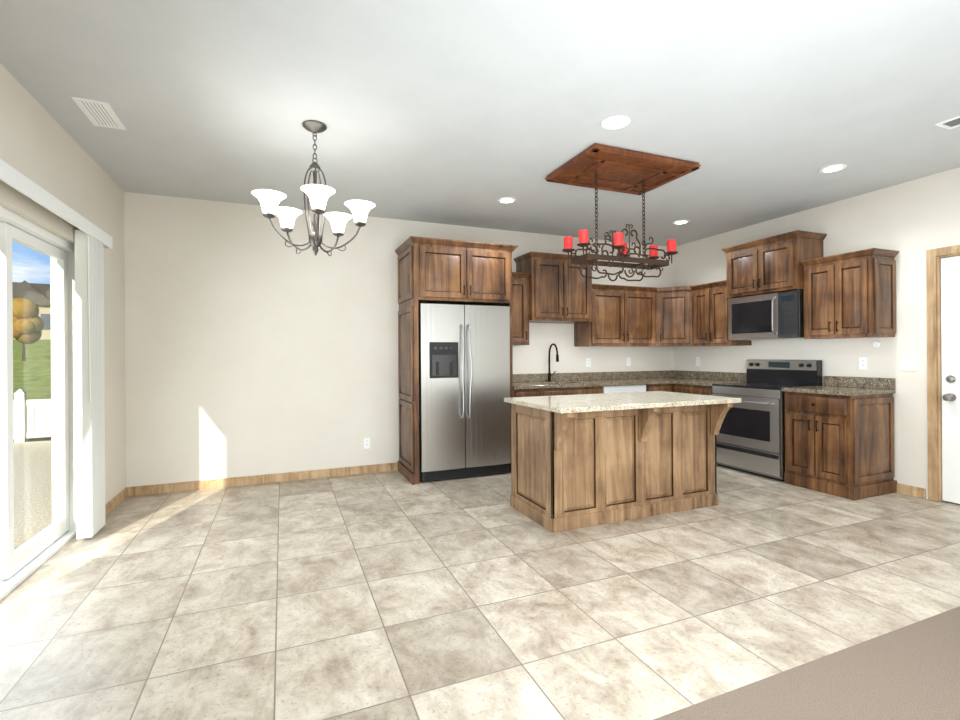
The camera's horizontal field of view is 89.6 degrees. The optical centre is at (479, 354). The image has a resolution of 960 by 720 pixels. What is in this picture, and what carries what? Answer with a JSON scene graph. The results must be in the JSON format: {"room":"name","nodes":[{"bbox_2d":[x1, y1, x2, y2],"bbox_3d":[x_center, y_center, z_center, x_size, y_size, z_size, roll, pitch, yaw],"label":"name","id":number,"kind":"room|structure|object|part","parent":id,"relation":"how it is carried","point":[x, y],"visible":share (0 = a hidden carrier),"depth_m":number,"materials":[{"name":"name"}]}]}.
{"room":"kitchen","nodes":[
{"label":"kitchen","id":0,"kind":"room"},
{"bbox_2d":[0,63,125,504],"bbox_3d":[-1.618,-0.107,0.229,0.200,2.750,8.850,0,0,-22],"label":"wall","id":1,"kind":"structure","parent":0,"point":[40,146],"depth_m":3.37,"materials":[{"name":"paint"}]},
{"bbox_2d":[0,222,68,579],"bbox_3d":[-2.635,0.252,2.632,0.085,1.961,1.676,0,0,-22],"label":"sliding glass door","id":2,"kind":"structure","parent":1,"relation":"in","point":[12,562],"depth_m":2.84,"materials":[{"name":"white plastic"}]},
{"bbox_2d":[0,205,76,600],"bbox_3d":[-2.621,0.247,2.638,0.145,2.055,1.750,0,0,-22],"label":"door frame","id":3,"kind":"structure","parent":1,"relation":"attached to","point":[15,580],"depth_m":3.40,"materials":[{"name":"white plastic"}]},
{"bbox_2d":[0,159,112,538],"bbox_3d":[-2.472,0.169,2.718,0.098,2.168,2.185,0,0,-22],"label":"vertical blinds","id":4,"kind":"object","parent":1,"relation":"attached to","point":[92,241],"visible":1,"depth_m":3.31,"materials":[{"name":"white plastic"}]},
{"bbox_2d":[105,487,128,516],"bbox_3d":[-3.007,1.235,3.925,0.014,0.085,0.890,0,0,-22],"label":"baseboard","id":5,"kind":"structure","parent":1,"relation":"attached to","point":[126,492],"depth_m":4.07,"materials":[{"name":"brown wood"}]},
{"bbox_2d":[124,192,673,486],"bbox_3d":[-0.279,-0.117,5.667,6.800,2.750,0.200,0,0,-22],"label":"wall","id":6,"kind":"structure","parent":0,"point":[254,345],"depth_m":4.82,"materials":[{"name":"paint"}]},
{"bbox_2d":[128,462,397,496],"bbox_3d":[-2.035,1.228,4.829,2.496,0.085,0.014,0,0,-22],"label":"baseboard","id":7,"kind":"structure","parent":6,"relation":"attached to","point":[321,473],"depth_m":4.76,"materials":[{"name":"brown wood"}]},
{"bbox_2d":[364,438,369,448],"bbox_3d":[-1.208,0.945,5.170,0.070,0.116,0.008,0,0,-22],"label":"outlet","id":8,"kind":"object","parent":6,"relation":"attached to","point":[366,443],"visible":1,"depth_m":5.17,"materials":[{"name":"white plastic"}]},
{"bbox_2d":[512,272,531,345],"bbox_3d":[0.341,-0.515,5.622,0.355,0.807,0.351,0,0,-22],"label":"upper cabinet","id":9,"kind":"object","parent":6,"relation":"attached to","point":[520,324],"depth_m":5.48,"materials":[{"name":"brown wood"}]},
{"bbox_2d":[516,252,595,325],"bbox_3d":[0.895,-0.774,5.812,0.810,0.757,0.421,0,0,-22],"label":"upper cabinet","id":10,"kind":"object","parent":6,"relation":"attached to","point":[558,292],"depth_m":5.61,"materials":[{"name":"brown wood"}]},
{"bbox_2d":[586,358,590,366],"bbox_3d":[1.401,0.097,6.241,0.070,0.116,0.008,0,0,-22],"label":"outlet","id":11,"kind":"object","parent":6,"relation":"attached to","point":[588,362],"visible":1,"depth_m":6.24,"materials":[{"name":"white plastic"}]},
{"bbox_2d":[574,284,659,345],"bbox_3d":[1.775,-0.480,6.182,1.086,0.737,0.402,0,0,-22],"label":"upper cabinet","id":12,"kind":"object","parent":6,"relation":"attached to","point":[625,315],"depth_m":6.04,"materials":[{"name":"brown wood"}]},
{"bbox_2d":[626,357,630,365],"bbox_3d":[1.993,0.093,6.483,0.070,0.116,0.008,0,0,-22],"label":"outlet","id":13,"kind":"object","parent":6,"relation":"attached to","point":[628,361],"visible":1,"depth_m":6.48,"materials":[{"name":"white plastic"}]},
{"bbox_2d":[0,464,959,719],"bbox_3d":[0.477,1.283,3.844,6.800,0.060,4.140,0,0,-22],"label":"floor","id":14,"kind":"structure","parent":0,"point":[392,595],"depth_m":2.46,"materials":[{"name":"tile"}]},
{"bbox_2d":[395,236,517,484],"bbox_3d":[-0.254,0.056,5.187,1.158,2.405,0.702,0,0,-22],"label":"tall cabinet","id":15,"kind":"object","parent":14,"relation":"on","point":[441,271],"visible":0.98,"depth_m":4.89,"materials":[{"name":"brown wood"}]},
{"bbox_2d":[418,303,510,480],"bbox_3d":[-0.230,0.367,5.146,0.960,1.742,0.698,0,0,-22],"label":"refrigerator","id":16,"kind":"object","parent":14,"relation":"on","point":[464,389],"visible":1,"depth_m":4.87,"materials":[{"name":"silver metal"}]},
{"bbox_3d":[-0.377,0.321,4.833,0.451,1.647,0.087,0,0,-22],"label":"door","id":17,"kind":"part","parent":16,"relation":"part of","materials":[{"name":"silver metal"}]},
{"bbox_3d":[0.071,0.317,5.017,0.501,1.647,0.087,0,0,-22],"label":"door","id":18,"kind":"part","parent":16,"relation":"part of","materials":[{"name":"silver metal"}]},
{"bbox_2d":[513,370,672,396],"bbox_3d":[1.546,0.735,5.952,2.811,1.019,0.644,0,0,-22],"label":"base cabinet","id":19,"kind":"object","parent":14,"relation":"on","point":[524,385],"depth_m":5.88,"materials":[{"name":"beige stone"}]},
{"bbox_2d":[513,370,895,395],"bbox_3d":[1.922,0.290,5.026,2.813,0.135,2.648,0,0,-22],"label":"countertop","id":20,"kind":"structure","parent":19,"relation":"on","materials":[{"name":"brown stone"}]},
{"bbox_2d":[547,343,558,381],"bbox_3d":[0.916,0.094,5.870,0.118,0.468,0.235,0,0,-22],"label":"faucet","id":21,"kind":"object","parent":20,"relation":"on","point":[549,373],"visible":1,"depth_m":5.92,"materials":[{"name":"black metal"}]},
{"bbox_2d":[510,403,732,532],"bbox_3d":[1.142,0.819,3.941,1.594,0.860,0.849,0,0,-22],"label":"kitchen island","id":22,"kind":"object","parent":14,"relation":"on","point":[582,460],"depth_m":3.67,"materials":[{"name":"brown wood"}]},
{"bbox_2d":[504,391,740,414],"bbox_3d":[1.142,0.370,3.948,1.670,0.035,0.895,0,0,-22],"label":"island countertop","id":23,"kind":"structure","parent":22,"relation":"on","point":[626,401],"depth_m":3.72,"materials":[{"name":"beige stone"}]},
{"bbox_2d":[603,385,645,392],"bbox_3d":[1.621,0.804,5.964,0.622,0.882,0.621,0,0,-22],"label":"dishwasher","id":24,"kind":"object","parent":14,"relation":"on","point":[624,388],"visible":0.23,"depth_m":5.71,"materials":[{"name":"silver metal"}]},
{"bbox_2d":[673,370,746,463],"bbox_3d":[2.776,0.727,5.798,0.651,1.019,0.573,0,0,-22],"label":"base cabinet","id":25,"kind":"object","parent":14,"relation":"on","point":[691,382],"depth_m":5.88,"materials":[{"name":"beige stone"}]},
{"bbox_2d":[712,360,821,481],"bbox_3d":[3.001,0.646,5.141,0.695,1.180,0.804,0,0,-22],"label":"range","id":26,"kind":"object","parent":14,"relation":"on","point":[750,438],"visible":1,"depth_m":4.98,"materials":[{"name":"silver metal"}]},
{"bbox_2d":[781,376,896,499],"bbox_3d":[3.313,0.723,4.491,0.650,1.019,0.620,0,0,-22],"label":"base cabinet","id":27,"kind":"object","parent":14,"relation":"on","point":[839,436],"depth_m":4.28,"materials":[{"name":"brown wood"}]},
{"bbox_2d":[0,0,959,245],"bbox_3d":[1.426,-1.563,1.480,6.800,0.120,9.250,0,0,-22],"label":"ceiling","id":28,"kind":"structure","parent":0,"point":[469,113],"depth_m":2.81,"materials":[{"name":"white paint"}]},
{"bbox_2d":[71,97,125,129],"bbox_3d":[-2.326,-1.473,2.964,0.170,0.007,0.360,0,0,-22],"label":"ceiling vent","id":29,"kind":"object","parent":28,"relation":"in","point":[99,113],"visible":1,"depth_m":2.94,"materials":[{"name":"white plastic"}]},
{"bbox_2d":[251,120,374,255],"bbox_3d":[-1.058,-1.063,3.107,0.740,0.844,0.712,0,0,-22],"label":"dining chandelier","id":30,"kind":"object","parent":28,"relation":"hanging from","point":[318,195],"visible":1,"depth_m":3.10,"materials":[{"name":"white glass"}]},
{"bbox_2d":[497,197,516,203],"bbox_3d":[0.260,-1.490,4.671,0.188,0.009,0.188,0,0,-22],"label":"recessed light","id":31,"kind":"object","parent":28,"relation":"in","point":[506,200],"visible":0.98,"depth_m":4.67,"materials":[{"name":"white plastic"}]},
{"bbox_2d":[601,115,630,129],"bbox_3d":[0.875,-1.494,3.118,0.188,0.009,0.188,0,0,-22],"label":"recessed light","id":32,"kind":"object","parent":28,"relation":"in","point":[615,122],"visible":1,"depth_m":3.11,"materials":[{"name":"white plastic"}]},
{"bbox_2d":[545,143,700,280],"bbox_3d":[1.139,-1.056,3.916,1.001,0.890,0.701,0,0,-22],"label":"chandelier","id":33,"kind":"object","parent":28,"relation":"hanging from","point":[595,166],"visible":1,"depth_m":3.85,"materials":[{"name":"brown wood"}]},
{"bbox_3d":[1.139,-1.036,3.916,0.960,0.850,0.370,0,0,-22],"label":"chandelier candle frame","id":34,"kind":"part","parent":33,"relation":"part of","materials":[{"name":"grey metal"}]},
{"bbox_3d":[1.137,-1.477,3.916,1.001,0.047,0.701,0,0,-22],"label":"chandelier ceiling panel","id":35,"kind":"part","parent":33,"relation":"part of","materials":[{"name":"brown wood"}]},
{"bbox_2d":[672,220,689,224],"bbox_3d":[2.281,-1.504,5.487,0.188,0.009,0.188,0,0,-22],"label":"recessed light","id":36,"kind":"object","parent":28,"relation":"in","point":[678,222],"visible":1,"depth_m":5.49,"materials":[{"name":"white plastic"}]},
{"bbox_2d":[819,164,846,172],"bbox_3d":[2.859,-1.508,3.919,0.188,0.009,0.188,0,0,-22],"label":"recessed light","id":37,"kind":"object","parent":28,"relation":"in","point":[832,168],"visible":0.98,"depth_m":3.92,"materials":[{"name":"white plastic"}]},
{"bbox_2d":[935,116,959,129],"bbox_3d":[3.133,-1.511,3.038,0.170,0.007,0.360,0,0,-22],"label":"ceiling vent","id":38,"kind":"object","parent":28,"relation":"in","point":[951,123],"visible":0.98,"depth_m":3.16,"materials":[{"name":"white plastic"}]},
{"bbox_2d":[654,606,959,719],"bbox_3d":[2.230,1.269,-0.436,6.800,0.064,5.110,0,0,-22],"label":"floor","id":39,"kind":"structure","parent":0,"point":[910,672],"depth_m":1.81,"materials":[{"name":"beige carpet"}]},
{"bbox_2d":[673,167,959,498],"bbox_3d":[4.490,-0.149,2.730,0.200,2.750,8.850,0,0,-22],"label":"wall","id":40,"kind":"structure","parent":0,"point":[912,221],"depth_m":4.41,"materials":[{"name":"paint"}]},
{"bbox_2d":[660,286,687,345],"bbox_3d":[2.557,-0.492,6.369,0.610,0.750,0.648,0,0,-22],"label":"upper cabinet","id":41,"kind":"object","parent":40,"relation":"attached to","point":[673,300],"depth_m":6.14,"materials":[{"name":"brown wood"}]},
{"bbox_2d":[696,357,699,365],"bbox_3d":[2.880,0.087,6.387,0.008,0.116,0.070,0,0,-22],"label":"outlet","id":42,"kind":"object","parent":40,"relation":"attached to","point":[697,361],"visible":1,"depth_m":6.38,"materials":[{"name":"white plastic"}]},
{"bbox_2d":[688,281,751,345],"bbox_3d":[2.875,-0.477,5.875,0.397,0.737,0.627,0,0,-22],"label":"upper cabinet","id":43,"kind":"object","parent":40,"relation":"attached to","point":[707,304],"depth_m":5.80,"materials":[{"name":"brown wood"}]},
{"bbox_2d":[724,230,827,297],"bbox_3d":[3.136,-0.926,5.201,0.420,0.551,0.815,0,0,-22],"label":"upper cabinet","id":44,"kind":"object","parent":40,"relation":"attached to","point":[765,265],"depth_m":5.00,"materials":[{"name":"brown wood"}]},
{"bbox_2d":[728,290,803,340],"bbox_3d":[3.129,-0.405,5.196,0.442,0.476,0.800,0,0,-22],"label":"over-the-range microwave","id":45,"kind":"object","parent":44,"relation":"attached to","point":[776,316],"visible":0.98,"depth_m":5.05,"materials":[{"name":"silver metal"}]},
{"bbox_2d":[800,248,898,338],"bbox_3d":[3.447,-0.533,4.539,0.350,0.753,0.614,0,0,-22],"label":"upper cabinet","id":46,"kind":"object","parent":40,"relation":"attached to","point":[848,295],"depth_m":4.35,"materials":[{"name":"brown wood"}]},
{"bbox_2d":[859,357,866,369],"bbox_3d":[3.623,0.082,4.573,0.008,0.116,0.070,0,0,-22],"label":"outlet","id":47,"kind":"object","parent":40,"relation":"attached to","point":[862,363],"visible":1,"depth_m":4.57,"materials":[{"name":"white plastic"}]},
{"bbox_2d":[873,341,880,346],"bbox_3d":[3.660,-0.099,4.465,0.020,0.060,0.060,0,0,-22],"label":"round sensor","id":48,"kind":"object","parent":40,"relation":"attached to","point":[876,343],"visible":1,"depth_m":4.46,"materials":[{"name":"white plastic"}]},
{"bbox_2d":[901,357,916,370],"bbox_3d":[3.757,0.081,4.239,0.012,0.116,0.116,0,0,-22],"label":"switch plate","id":49,"kind":"object","parent":40,"relation":"attached to","point":[908,363],"visible":1,"depth_m":4.23,"materials":[{"name":"white plastic"}]},
{"bbox_2d":[926,245,959,501],"bbox_3d":[4.096,0.168,3.675,0.216,2.120,1.030,0,0,-22],"label":"door frame","id":50,"kind":"structure","parent":40,"relation":"attached to","point":[934,382],"depth_m":4.06,"materials":[{"name":"brown wood"}]},
{"bbox_2d":[941,256,959,503],"bbox_3d":[4.048,0.204,3.656,0.044,2.026,0.866,0,0,-22],"label":"entry door","id":51,"kind":"structure","parent":40,"relation":"in","point":[950,315],"depth_m":3.99,"materials":[{"name":"white paint"}]},
{"bbox_2d":[942,375,955,400],"bbox_3d":[3.854,0.276,3.977,0.072,0.214,0.066,0,0,-22],"label":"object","id":52,"kind":"structure","parent":51,"relation":"attached to","point":[950,396],"depth_m":3.97,"materials":[{"name":"silver metal"}]},
{"label":"outside","id":53,"kind":"structure","parent":0,"visible":0},
{"bbox_2d":[13,339,50,441],"bbox_3d":[-71.378,0.697,13.999,118.490,3.100,200.000,0,0,-22],"label":"lawn","id":54,"kind":"structure","parent":53,"point":[33,375],"depth_m":18.53,"materials":[{"name":"green plant"}]},
{"bbox_2d":[13,298,43,360],"bbox_3d":[-19.867,-1.084,21.001,1.380,2.805,1.121,0,0,-22],"label":"tree","id":55,"kind":"object","parent":54,"relation":"on","point":[25,327],"depth_m":20.77,"materials":[{"name":"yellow plant"}]},
{"bbox_2d":[12,280,50,339],"bbox_3d":[-37.114,-3.738,44.751,12.600,5.400,10.900,0,0,-36],"label":"house","id":56,"kind":"structure","parent":54,"relation":"on","point":[47,294],"depth_m":39.39,"materials":[{"name":"beige"}]},
{"bbox_2d":[13,389,50,442],"bbox_3d":[-7.391,0.987,7.777,2.740,0.880,0.140,0,0,-30],"label":"fence","id":57,"kind":"object","parent":54,"relation":"on","point":[32,411],"depth_m":7.82,"materials":[{"name":"white plastic"}]},
{"bbox_2d":[14,440,51,550],"bbox_3d":[-3.464,1.383,0.685,2.890,0.035,15.900,0,0,-22],"label":"gravel","id":58,"kind":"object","parent":54,"relation":"on","point":[27,504],"depth_m":4.93,"materials":[{"name":"beige gravel"}]}
]}

